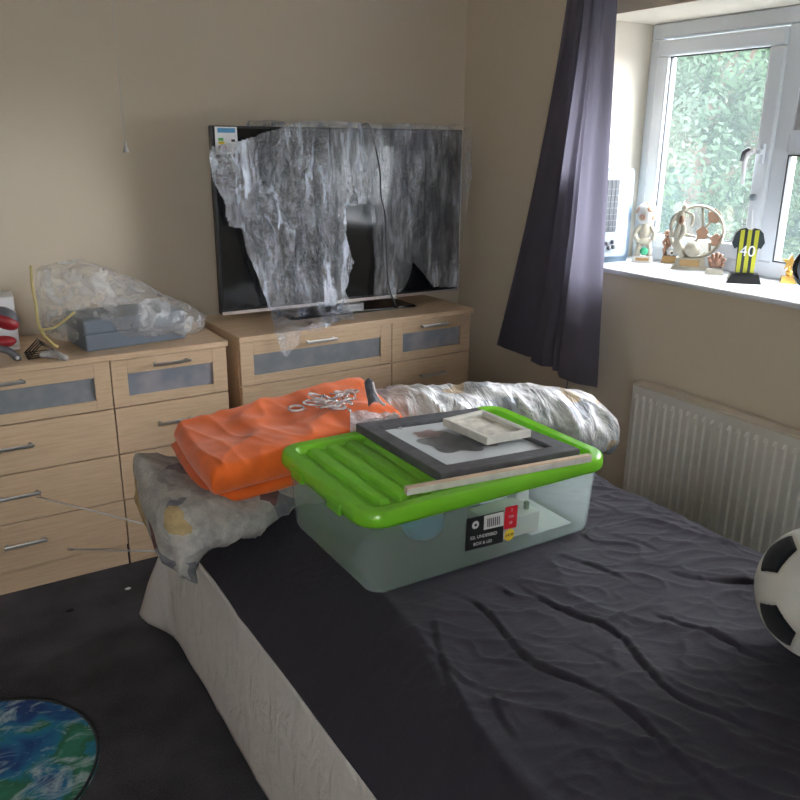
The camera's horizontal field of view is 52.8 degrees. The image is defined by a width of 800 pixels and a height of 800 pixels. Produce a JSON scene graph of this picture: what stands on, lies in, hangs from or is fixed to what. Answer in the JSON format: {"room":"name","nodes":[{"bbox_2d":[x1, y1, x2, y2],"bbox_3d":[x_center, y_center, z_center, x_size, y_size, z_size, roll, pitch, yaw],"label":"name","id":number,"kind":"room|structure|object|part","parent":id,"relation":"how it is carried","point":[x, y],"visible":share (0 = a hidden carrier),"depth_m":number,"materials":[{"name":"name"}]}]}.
{"room":"bedroom","nodes":[
{"label":"bedroom","id":0,"kind":"room"},
{"bbox_2d":[0,544,267,799],"bbox_3d":[-0.199,1.168,1.341,4.040,0.050,4.760,-10,21,-30],"label":"floor","id":1,"kind":"structure","parent":0,"point":[161,734],"depth_m":2.32,"materials":[{"name":"grey carpet"}]},
{"bbox_2d":[0,698,99,799],"bbox_3d":[-1.039,0.923,1.974,0.572,0.012,0.572,-10,21,-30],"label":"round rug","id":2,"kind":"object","parent":1,"relation":"on","point":[49,750],"visible":1,"depth_m":2.05,"materials":[{"name":"blue printed woven fabric"}]},
{"bbox_2d":[0,319,228,594],"bbox_3d":[-1.206,0.193,2.951,1.094,0.800,0.458,-10,21,-30],"label":"dresser","id":3,"kind":"object","parent":1,"relation":"on","point":[72,431],"visible":0.77,"depth_m":2.79,"materials":[{"name":"brown wood"}]},
{"bbox_2d":[0,291,19,349],"bbox_3d":[-1.457,-0.260,2.740,0.275,0.185,0.121,-9,20,-26],"label":"carton","id":4,"kind":"object","parent":3,"relation":"on","point":[6,297],"visible":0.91,"depth_m":2.74,"materials":[{"name":"white cardboard"}]},
{"bbox_2d":[0,306,21,360],"bbox_3d":[-1.317,-0.212,2.632,0.140,0.178,0.109,-6,19,-18],"label":"headset","id":5,"kind":"object","parent":3,"relation":"on","point":[9,320],"visible":1,"depth_m":2.63,"materials":[{"name":"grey plastic"}]},
{"bbox_2d":[0,336,16,346],"bbox_3d":[-1.304,-0.190,2.639,0.090,0.040,0.050,-10,21,-30],"label":"ear cup","id":6,"kind":"object","parent":5,"relation":"on","point":[5,341],"depth_m":2.63,"materials":[{"name":"red plastic"}]},
{"bbox_2d":[0,306,19,328],"bbox_3d":[-1.302,-0.270,2.651,0.093,0.080,0.048,-10,21,-30],"label":"ear cup","id":7,"kind":"object","parent":5,"relation":"on","point":[9,319],"depth_m":2.64,"materials":[{"name":"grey plastic"}]},
{"bbox_3d":[-1.268,-0.052,2.567,0.136,0.012,0.030,-10,21,-30],"label":"handle","id":8,"kind":"part","parent":3,"relation":"part of","materials":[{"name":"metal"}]},
{"bbox_3d":[-1.270,0.157,2.634,0.136,0.012,0.030,-10,21,-30],"label":"handle","id":9,"kind":"part","parent":3,"relation":"part of","materials":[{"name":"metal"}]},
{"bbox_3d":[-1.271,0.320,2.687,0.136,0.012,0.030,-10,21,-30],"label":"handle","id":10,"kind":"part","parent":3,"relation":"part of","materials":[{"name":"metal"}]},
{"bbox_3d":[-1.273,0.487,2.741,0.136,0.012,0.030,-10,21,-30],"label":"handle","id":11,"kind":"part","parent":3,"relation":"part of","materials":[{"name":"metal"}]},
{"bbox_2d":[24,338,54,359],"bbox_3d":[-1.208,-0.175,2.712,0.098,0.046,0.110,-10,21,-30],"label":"wire stand","id":12,"kind":"object","parent":3,"relation":"on","point":[39,341],"visible":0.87,"depth_m":2.71,"materials":[{"name":"black metal"}]},
{"bbox_3d":[-1.280,0.005,2.607,0.567,0.085,0.005,-10,21,-30],"label":"frosted pane","id":13,"kind":"part","parent":3,"relation":"part of","materials":[{"name":"grey glass"}]},
{"bbox_2d":[30,266,75,347],"bbox_3d":[-0.995,-0.363,2.901,0.603,0.290,0.339,-10,21,-30],"label":"cable","id":14,"kind":"object","parent":3,"relation":"on","point":[41,330],"visible":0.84,"depth_m":2.71,"materials":[{"name":"yellow plastic"}]},
{"bbox_2d":[39,350,67,360],"bbox_3d":[-1.135,-0.150,2.662,0.110,0.029,0.037,7,19,20],"label":"film","id":15,"kind":"object","parent":3,"relation":"on","point":[55,354],"visible":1,"depth_m":2.66,"materials":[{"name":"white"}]},
{"bbox_3d":[-1.280,-0.002,2.603,0.669,0.168,0.018,-10,21,-30],"label":"drawer","id":16,"kind":"part","parent":3,"relation":"part of","materials":[{"name":"brown wood"}]},
{"bbox_3d":[-1.281,0.161,2.655,0.669,0.167,0.018,-10,21,-30],"label":"drawer","id":17,"kind":"part","parent":3,"relation":"part of","materials":[{"name":"brown wood"}]},
{"bbox_3d":[-1.283,0.326,2.709,0.669,0.172,0.018,-10,21,-30],"label":"drawer","id":18,"kind":"part","parent":3,"relation":"part of","materials":[{"name":"brown wood"}]},
{"bbox_3d":[-1.284,0.492,2.762,0.669,0.169,0.018,-10,21,-30],"label":"drawer","id":19,"kind":"part","parent":3,"relation":"part of","materials":[{"name":"brown wood"}]},
{"bbox_3d":[-1.207,-0.180,2.838,1.094,0.021,0.442,-10,21,-30],"label":"panel","id":20,"kind":"part","parent":3,"relation":"part of","materials":[{"name":"brown wood"}]},
{"bbox_2d":[64,300,185,351],"bbox_3d":[-0.991,-0.272,2.917,0.366,0.108,0.216,-13,22,-36],"label":"box","id":21,"kind":"object","parent":3,"relation":"on","point":[101,328],"visible":1,"depth_m":2.84,"materials":[{"name":"plastic"}]},
{"bbox_3d":[-0.991,-0.299,2.908,0.366,0.052,0.216,-13,22,-36],"label":"lid","id":22,"kind":"part","parent":21,"relation":"part of","materials":[{"name":"plastic"}]},
{"bbox_2d":[67,323,185,351],"bbox_3d":[-0.991,-0.248,2.924,0.360,0.058,0.210,-13,22,-36],"label":"tray","id":23,"kind":"object","parent":21,"relation":"on","point":[141,333],"depth_m":2.83,"materials":[{"name":"plastic"}]},
{"bbox_3d":[-0.821,0.409,3.033,0.409,0.169,0.018,-10,21,-30],"label":"drawer","id":24,"kind":"part","parent":3,"relation":"part of","materials":[{"name":"brown wood"}]},
{"bbox_3d":[-0.819,0.243,2.979,0.409,0.172,0.018,-10,21,-30],"label":"drawer","id":25,"kind":"part","parent":3,"relation":"part of","materials":[{"name":"brown wood"}]},
{"bbox_3d":[-0.816,-0.085,2.873,0.409,0.168,0.018,-10,21,-30],"label":"drawer","id":26,"kind":"part","parent":3,"relation":"part of","materials":[{"name":"brown wood"}]},
{"bbox_3d":[-0.817,-0.078,2.877,0.307,0.085,0.005,-10,21,-30],"label":"frosted pane","id":27,"kind":"part","parent":3,"relation":"part of","materials":[{"name":"grey glass"}]},
{"bbox_3d":[-0.818,0.078,2.926,0.409,0.167,0.018,-10,21,-30],"label":"drawer","id":28,"kind":"part","parent":3,"relation":"part of","materials":[{"name":"brown wood"}]},
{"bbox_3d":[-0.804,-0.135,2.838,0.136,0.012,0.030,-10,21,-30],"label":"handle","id":29,"kind":"part","parent":3,"relation":"part of","materials":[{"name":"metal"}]},
{"bbox_3d":[-0.806,0.074,2.905,0.136,0.012,0.030,-10,21,-30],"label":"handle","id":30,"kind":"part","parent":3,"relation":"part of","materials":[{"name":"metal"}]},
{"bbox_2d":[198,295,472,408],"bbox_3d":[-0.255,0.009,3.549,1.094,0.800,0.458,-11,21,-31],"label":"dresser","id":31,"kind":"object","parent":1,"relation":"on","point":[427,343],"visible":0.44,"depth_m":3.28,"materials":[{"name":"brown wood"}]},
{"bbox_3d":[-0.321,-0.186,3.199,0.669,0.168,0.018,-11,21,-31],"label":"drawer","id":32,"kind":"part","parent":31,"relation":"part of","materials":[{"name":"brown wood"}]},
{"bbox_3d":[-0.322,-0.023,3.252,0.669,0.167,0.018,-11,21,-31],"label":"drawer","id":33,"kind":"part","parent":31,"relation":"part of","materials":[{"name":"brown wood"}]},
{"bbox_3d":[-0.322,-0.178,3.203,0.567,0.085,0.005,-11,21,-31],"label":"frosted pane","id":34,"kind":"part","parent":31,"relation":"part of","materials":[{"name":"grey glass"}]},
{"bbox_3d":[-0.308,-0.235,3.164,0.136,0.012,0.030,-11,21,-31],"label":"handle","id":35,"kind":"part","parent":31,"relation":"part of","materials":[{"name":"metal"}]},
{"bbox_2d":[208,125,461,320],"bbox_3d":[-0.249,-0.746,3.369,1.120,0.744,0.210,-10,21,-30],"label":"television","id":36,"kind":"object","parent":31,"relation":"on","point":[241,239],"visible":0.88,"depth_m":3.27,"materials":[{"name":"black plastic"}]},
{"bbox_2d":[209,120,372,351],"bbox_3d":[-0.367,-0.638,3.134,0.702,0.857,0.323,-10,21,-30],"label":"bubble wrap","id":37,"kind":"object","parent":36,"relation":"on","point":[330,294],"visible":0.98,"depth_m":3.17,"materials":[{"name":"white"}]},
{"bbox_3d":[-0.212,-0.419,3.405,1.116,0.012,0.005,-10,21,-30],"label":"trim","id":38,"kind":"part","parent":36,"relation":"part of","materials":[{"name":"silver metal"}]},
{"bbox_2d":[362,123,396,307],"bbox_3d":[-0.076,-0.754,3.360,0.150,0.759,0.066,-8,20,-24],"label":"power cable","id":39,"kind":"object","parent":36,"relation":"hanging from","point":[395,305],"visible":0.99,"depth_m":3.34,"materials":[{"name":"rubber"}]},
{"bbox_2d":[358,123,471,298],"bbox_3d":[0.067,-0.811,3.485,0.526,0.731,0.120,-10,21,-30],"label":"bubble wrap","id":40,"kind":"object","parent":36,"relation":"on","point":[455,282],"visible":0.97,"depth_m":3.43,"materials":[{"name":"white"}]},
{"bbox_3d":[-0.256,-0.364,3.436,1.094,0.021,0.442,-11,21,-31],"label":"panel","id":41,"kind":"part","parent":31,"relation":"part of","materials":[{"name":"brown wood"}]},
{"bbox_3d":[0.133,-0.110,3.535,0.409,0.167,0.018,-11,21,-31],"label":"drawer","id":42,"kind":"part","parent":31,"relation":"part of","materials":[{"name":"brown wood"}]},
{"bbox_3d":[0.134,-0.273,3.482,0.409,0.168,0.018,-11,21,-31],"label":"drawer","id":43,"kind":"part","parent":31,"relation":"part of","materials":[{"name":"brown wood"}]},
{"bbox_3d":[0.134,-0.265,3.486,0.307,0.085,0.005,-11,21,-31],"label":"frosted pane","id":44,"kind":"part","parent":31,"relation":"part of","materials":[{"name":"grey glass"}]},
{"bbox_3d":[0.145,-0.114,3.514,0.136,0.012,0.030,-11,21,-31],"label":"handle","id":45,"kind":"part","parent":31,"relation":"part of","materials":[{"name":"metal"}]},
{"bbox_3d":[0.147,-0.322,3.447,0.136,0.012,0.030,-11,21,-31],"label":"handle","id":46,"kind":"part","parent":31,"relation":"part of","materials":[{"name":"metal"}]},
{"bbox_3d":[0.488,0.796,1.660,1.075,0.475,2.400,-10,21,-30],"label":"bed","id":47,"kind":"object","parent":1,"relation":"on","visible":0},
{"bbox_2d":[139,557,376,799],"bbox_3d":[0.401,0.751,1.766,1.266,0.443,2.746,-10,21,-30],"label":"bed base","id":48,"kind":"object","parent":47,"relation":"on","point":[286,749],"visible":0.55,"depth_m":1.85,"materials":[{"name":"white fabric"}]},
{"bbox_2d":[37,496,143,524],"bbox_3d":[-0.884,0.346,2.429,0.713,0.072,0.005,12,21,31],"label":"metal rod","id":49,"kind":"object","parent":48,"relation":"attached to","point":[37,496],"visible":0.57,"depth_m":2.47,"materials":[{"name":"silver metal"}]},
{"bbox_2d":[67,548,154,551],"bbox_3d":[-0.824,0.449,2.400,0.634,0.208,0.009,14,22,35],"label":"metal rod","id":50,"kind":"object","parent":48,"relation":"attached to","point":[67,548],"visible":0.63,"depth_m":2.44,"materials":[{"name":"silver metal"}]},
{"bbox_2d":[200,472,799,799],"bbox_3d":[0.488,0.579,1.589,1.171,0.222,2.460,-10,21,-30],"label":"fitted sheet","id":51,"kind":"object","parent":47,"relation":"on","point":[623,650],"visible":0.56,"depth_m":1.58,"materials":[{"name":"grey fabric"}]},
{"bbox_2d":[133,452,325,583],"bbox_3d":[-0.378,0.231,2.175,0.647,0.225,0.494,-10,21,-30],"label":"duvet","id":52,"kind":"object","parent":51,"relation":"on","point":[183,520],"visible":0.65,"depth_m":1.92,"materials":[{"name":"fabric"}]},
{"bbox_2d":[171,377,401,500],"bbox_3d":[-0.285,0.096,2.211,0.637,0.171,0.414,-10,21,-30],"label":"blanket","id":53,"kind":"object","parent":52,"relation":"on","point":[235,454],"visible":0.66,"depth_m":2.10,"materials":[{"name":"orange fabric"}]},
{"bbox_2d":[287,404,306,411],"bbox_3d":[-0.288,0.022,2.240,0.049,0.009,0.049,-8,20,-26],"label":"curtain ring","id":54,"kind":"object","parent":53,"relation":"on","point":[294,405],"visible":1,"depth_m":2.23,"materials":[{"name":"white metal"}]},
{"bbox_2d":[302,398,319,405],"bbox_3d":[-0.249,0.008,2.257,0.048,0.012,0.049,6,19,15],"label":"curtain ring","id":55,"kind":"object","parent":53,"relation":"on","point":[306,400],"visible":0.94,"depth_m":2.25,"materials":[{"name":"white metal"}]},
{"bbox_2d":[308,391,323,398],"bbox_3d":[-0.240,-0.012,2.304,0.046,0.018,0.050,1,18,2],"label":"curtain ring","id":56,"kind":"object","parent":53,"relation":"on","point":[310,394],"visible":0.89,"depth_m":2.29,"materials":[{"name":"white metal"}]},
{"bbox_2d":[307,398,325,402],"bbox_3d":[-0.229,0.001,2.263,0.050,0.023,0.045,16,23,39],"label":"curtain ring","id":57,"kind":"object","parent":53,"relation":"on","point":[312,399],"visible":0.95,"depth_m":2.24,"materials":[{"name":"white metal"}]},
{"bbox_2d":[316,404,336,408],"bbox_3d":[-0.200,0.018,2.222,0.049,0.021,0.047,11,21,30],"label":"curtain ring","id":58,"kind":"object","parent":53,"relation":"on","point":[332,405],"visible":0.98,"depth_m":2.20,"materials":[{"name":"white metal"}]},
{"bbox_2d":[324,400,340,407],"bbox_3d":[-0.186,0.011,2.242,0.048,0.014,0.049,-9,20,-28],"label":"curtain ring","id":59,"kind":"object","parent":53,"relation":"on","point":[326,401],"visible":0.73,"depth_m":2.24,"materials":[{"name":"white metal"}]},
{"bbox_2d":[327,404,346,409],"bbox_3d":[-0.173,0.020,2.233,0.049,0.010,0.048,7,19,19],"label":"curtain ring","id":60,"kind":"object","parent":53,"relation":"on","point":[343,406],"visible":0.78,"depth_m":2.22,"materials":[{"name":"white metal"}]},
{"bbox_2d":[334,390,349,395],"bbox_3d":[-0.167,-0.020,2.328,0.048,0.016,0.049,10,20,28],"label":"curtain ring","id":61,"kind":"object","parent":53,"relation":"on","point":[339,392],"visible":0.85,"depth_m":2.32,"materials":[{"name":"white metal"}]},
{"bbox_2d":[335,398,350,404],"bbox_3d":[-0.160,0.003,2.256,0.046,0.026,0.049,-2,18,-9],"label":"curtain ring","id":62,"kind":"object","parent":53,"relation":"on","point":[346,399],"visible":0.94,"depth_m":2.24,"materials":[{"name":"white metal"}]},
{"bbox_2d":[340,390,357,402],"bbox_3d":[-0.148,-0.009,2.297,0.045,0.028,0.049,-5,19,-16],"label":"curtain ring","id":63,"kind":"object","parent":53,"relation":"on","point":[347,391],"visible":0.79,"depth_m":2.30,"materials":[{"name":"white metal"}]},
{"bbox_2d":[343,389,358,393],"bbox_3d":[-0.143,-0.027,2.354,0.049,0.014,0.048,-15,24,-40],"label":"curtain ring","id":64,"kind":"object","parent":53,"relation":"on","point":[354,390],"visible":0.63,"depth_m":2.36,"materials":[{"name":"white metal"}]},
{"bbox_2d":[350,378,401,431],"bbox_3d":[-0.073,0.029,2.241,0.134,0.101,0.323,-1,18,-4],"label":"flap","id":65,"kind":"object","parent":53,"relation":"on","point":[372,396],"visible":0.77,"depth_m":2.21,"materials":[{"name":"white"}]},
{"bbox_2d":[282,406,602,550],"bbox_3d":[0.102,0.221,2.021,0.703,0.204,0.470,-10,21,-30],"label":"storage box","id":66,"kind":"object","parent":51,"relation":"on","point":[358,479],"visible":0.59,"depth_m":1.84,"materials":[{"name":"green plastic"}]},
{"bbox_2d":[400,513,444,540],"bbox_3d":[0.053,0.285,1.953,0.112,0.112,0.112,-10,21,-30],"label":"ball","id":67,"kind":"object","parent":66,"relation":"in","point":[427,528],"visible":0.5,"depth_m":1.91,"materials":[{"name":"rubber"}]},
{"bbox_2d":[356,408,579,479],"bbox_3d":[0.160,0.090,2.022,0.381,0.042,0.429,-10,21,-30],"label":"picture frame","id":68,"kind":"object","parent":66,"relation":"on","point":[439,451],"depth_m":1.99,"materials":[{"name":"grey wood"}]},
{"bbox_2d":[385,422,542,464],"bbox_3d":[0.158,0.103,2.024,0.284,0.003,0.335,-11,21,-31],"label":"picture","id":69,"kind":"object","parent":68,"relation":"on","point":[441,445],"depth_m":1.99},
{"bbox_2d":[457,416,515,435],"bbox_3d":[0.217,0.072,2.054,0.115,0.003,0.157,-10,21,-30],"label":"picture","id":70,"kind":"object","parent":68,"relation":"on","point":[466,425],"depth_m":2.06},
{"bbox_3d":[0.217,0.069,2.052,0.143,0.020,0.187,-10,21,-30],"label":"picture frame","id":71,"kind":"part","parent":68,"relation":"part of","materials":[{"name":"white wood"}]},
{"bbox_2d":[465,505,517,550],"bbox_3d":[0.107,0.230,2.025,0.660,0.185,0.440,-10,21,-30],"label":"label","id":72,"kind":"object","parent":66,"relation":"in","point":[484,530],"depth_m":1.84,"materials":[{"name":"black paper"}]},
{"bbox_2d":[404,453,591,495],"bbox_3d":[0.233,0.166,1.831,0.485,0.017,0.016,-8,20,-23],"label":"batten","id":73,"kind":"object","parent":66,"relation":"on","point":[446,483],"visible":1,"depth_m":1.82,"materials":[{"name":"beige wood"}]},
{"bbox_2d":[468,497,539,539],"bbox_3d":[0.259,0.289,2.013,0.150,0.075,0.100,-10,21,-30],"label":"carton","id":74,"kind":"object","parent":66,"relation":"in","point":[527,515],"visible":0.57,"depth_m":2.00,"materials":[{"name":"white cardboard"}]},
{"bbox_2d":[507,490,528,500],"bbox_3d":[0.250,0.237,2.071,0.231,0.138,0.056,-5,19,-16],"label":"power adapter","id":75,"kind":"object","parent":66,"relation":"in","point":[524,495],"visible":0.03,"depth_m":2.07,"materials":[{"name":"white plastic"}]},
{"bbox_2d":[479,496,570,534],"bbox_3d":[0.303,0.285,2.151,0.135,0.002,0.300,-10,21,-30],"label":"paper sheet","id":76,"kind":"object","parent":66,"relation":"in","point":[548,520],"visible":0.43,"depth_m":2.08,"materials":[{"name":"white paper"}]},
{"bbox_2d":[376,381,619,454],"bbox_3d":[0.251,0.042,2.581,0.902,0.247,0.324,-2,18,-9],"label":"plastic bag","id":77,"kind":"object","parent":51,"relation":"on","point":[577,414],"visible":0.46,"depth_m":2.51,"materials":[{"name":"plastic"}]},
{"bbox_2d":[754,528,799,655],"bbox_3d":[0.811,0.367,1.524,0.260,0.260,0.260,-12,22,-34],"label":"football","id":78,"kind":"object","parent":51,"relation":"on","point":[777,576],"visible":1,"depth_m":1.49,"materials":[{"name":"white leather"}]},
{"bbox_2d":[0,0,466,335],"bbox_3d":[-1.319,-0.627,3.029,4.560,2.410,0.100,-10,21,-30],"label":"wall","id":79,"kind":"structure","parent":0,"point":[97,224],"depth_m":3.11,"materials":[{"name":"paint"}]},
{"bbox_2d":[458,0,799,488],"bbox_3d":[1.706,-0.294,2.085,0.400,2.410,4.760,-10,21,-30],"label":"wall","id":80,"kind":"structure","parent":0,"point":[740,354],"depth_m":3.24,"materials":[{"name":"paint"}]},
{"bbox_2d":[497,0,616,386],"bbox_3d":[1.073,-0.746,2.482,0.145,1.738,2.504,-10,21,-30],"label":"curtain","id":81,"kind":"object","parent":80,"relation":"hanging from","point":[552,316],"visible":1,"depth_m":3.15,"materials":[{"name":"fabric"}]},
{"bbox_2d":[603,256,799,308],"bbox_3d":[1.329,-0.340,2.639,0.367,0.019,1.895,-10,21,-30],"label":"windowsill","id":82,"kind":"structure","parent":80,"relation":"attached to","point":[771,291],"depth_m":2.84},
{"bbox_2d":[604,168,634,261],"bbox_3d":[0.842,-0.737,3.228,0.204,0.365,0.104,-8,20,-25],"label":"heater","id":83,"kind":"object","parent":82,"relation":"on","point":[620,180],"visible":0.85,"depth_m":3.19,"materials":[{"name":"plastic"}]},
{"bbox_2d":[605,180,619,231],"bbox_3d":[0.823,-0.759,3.159,0.078,0.200,0.004,-8,20,-25],"label":"grille","id":84,"kind":"object","parent":83,"relation":"attached to","point":[613,194],"depth_m":3.16,"materials":[{"name":"plastic"}]},
{"bbox_2d":[631,202,657,262],"bbox_3d":[0.988,-0.677,3.250,0.092,0.239,0.086,6,19,17],"label":"trophy","id":85,"kind":"object","parent":82,"relation":"on","point":[647,212],"visible":1,"depth_m":3.24,"materials":[{"name":"white ceramic"}]},
{"bbox_2d":[661,230,675,262],"bbox_3d":[1.096,-0.620,3.254,0.076,0.130,0.051,6,19,18],"label":"trophy","id":86,"kind":"object","parent":82,"relation":"on","point":[670,258],"visible":0.66,"depth_m":3.26,"materials":[{"name":"gold metal"}]},
{"bbox_2d":[669,204,724,270],"bbox_3d":[1.127,-0.619,3.068,0.203,0.244,0.076,6,19,17],"label":"trophy","id":87,"kind":"object","parent":82,"relation":"on","point":[688,258],"visible":1,"depth_m":3.06,"materials":[{"name":"beige plastic"}]},
{"bbox_3d":[1.066,-0.681,3.052,0.020,0.036,0.008,6,19,18],"label":"shirt panel","id":88,"kind":"part","parent":87,"relation":"part of","materials":[{"name":"brown metal"}]},
{"bbox_3d":[1.149,-0.636,3.063,0.045,0.051,0.012,6,19,17],"label":"football panel","id":89,"kind":"part","parent":87,"relation":"part of","materials":[{"name":"pink paint"}]},
{"bbox_3d":[1.183,-0.694,3.033,0.048,0.054,0.012,6,19,17],"label":"football panel","id":90,"kind":"part","parent":87,"relation":"part of","materials":[{"name":"pink paint"}]},
{"bbox_3d":[1.198,-0.608,3.055,0.044,0.049,0.012,6,19,17],"label":"football panel","id":91,"kind":"part","parent":87,"relation":"part of","materials":[{"name":"pink paint"}]},
{"bbox_2d":[705,252,726,274],"bbox_3d":[1.172,-0.507,2.989,0.070,0.080,0.035,6,19,18],"label":"trophy","id":92,"kind":"object","parent":82,"relation":"on","point":[715,260],"visible":1,"depth_m":2.98,"materials":[{"name":"brown ceramic"}]},
{"bbox_2d":[725,227,765,284],"bbox_3d":[1.203,-0.503,2.796,0.115,0.191,0.060,6,19,18],"label":"trophy","id":93,"kind":"object","parent":82,"relation":"on","point":[747,241],"visible":1,"depth_m":2.79,"materials":[{"name":"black plastic"}]},
{"bbox_2d":[779,254,795,283],"bbox_3d":[1.358,-0.458,2.808,0.057,0.102,0.034,6,19,17],"label":"trophy","id":94,"kind":"object","parent":82,"relation":"on","point":[785,279],"visible":0.91,"depth_m":2.80,"materials":[{"name":"gold metal"}]},
{"bbox_2d":[784,253,799,295],"bbox_3d":[1.325,-0.413,2.570,0.159,0.162,0.050,6,19,18],"label":"trophy","id":95,"kind":"object","parent":82,"relation":"on","point":[796,264],"visible":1,"depth_m":2.58,"materials":[{"name":"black plastic"}]},
{"bbox_2d":[622,380,799,553],"bbox_3d":[1.231,0.402,2.621,0.089,0.647,1.265,-10,21,-30],"label":"radiator","id":96,"kind":"object","parent":80,"relation":"attached to","point":[733,473],"visible":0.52,"depth_m":2.75,"materials":[{"name":"metal"}]},
{"bbox_2d":[633,380,799,439],"bbox_3d":[1.226,0.101,2.519,0.064,0.011,1.265,-10,21,-30],"label":"grille","id":97,"kind":"object","parent":96,"relation":"attached to","point":[750,421],"depth_m":2.72,"materials":[{"name":"white metal"}]},
{"bbox_2d":[632,4,799,278],"bbox_3d":[1.468,-0.805,2.575,0.132,0.905,1.831,-10,21,-30],"label":"window","id":98,"kind":"structure","parent":80,"relation":"in","point":[776,29],"depth_m":2.89,"materials":[{"name":"white plastic"}]},
{"bbox_2d":[742,203,752,228],"bbox_3d":[1.260,-0.644,2.924,0.003,0.141,0.049,-10,21,-30],"label":"loop","id":99,"kind":"object","parent":98,"relation":"hanging from","point":[750,203],"visible":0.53,"depth_m":2.91,"materials":[{"name":"white plastic"}]},
{"bbox_3d":[1.269,-0.868,2.841,0.032,0.070,0.022,-10,21,-30],"label":"handle","id":100,"kind":"part","parent":98,"relation":"part of","materials":[{"name":"white plastic"}]},
{"bbox_3d":[1.639,-0.937,2.267,0.006,0.340,1.099,-10,21,-30],"label":"pane","id":101,"kind":"part","parent":98,"relation":"part of","materials":[{"name":"glass"}]},
{"bbox_3d":[-0.041,-1.150,0.681,4.560,0.050,4.960,-10,21,-30],"label":"ceiling","id":102,"kind":"structure","parent":0,"visible":0},
{"bbox_2d":[112,0,128,152],"bbox_3d":[-0.917,-1.264,2.572,0.020,0.908,0.020,-10,21,-30],"label":"pull cord","id":103,"kind":"object","parent":102,"relation":"hanging from","point":[125,149],"visible":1,"depth_m":2.66,"materials":[{"name":"white plastic"}]},
{"bbox_3d":[-0.917,-1.279,2.567,0.002,0.878,0.002,-10,21,-30],"label":"cord","id":104,"kind":"part","parent":103,"relation":"part of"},
{"label":"outside","id":105,"kind":"structure","parent":0,"visible":0},
{"bbox_3d":[15.706,-0.763,16.012,37.000,0.100,70.000,-10,21,-30],"label":"ground","id":106,"kind":"structure","parent":105,"visible":0},
{"bbox_2d":[658,48,799,260],"bbox_3d":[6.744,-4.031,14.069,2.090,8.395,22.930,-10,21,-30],"label":"hedge","id":107,"kind":"object","parent":106,"relation":"on","point":[736,65],"visible":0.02,"depth_m":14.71,"materials":[{"name":"green plant"}]}
]}

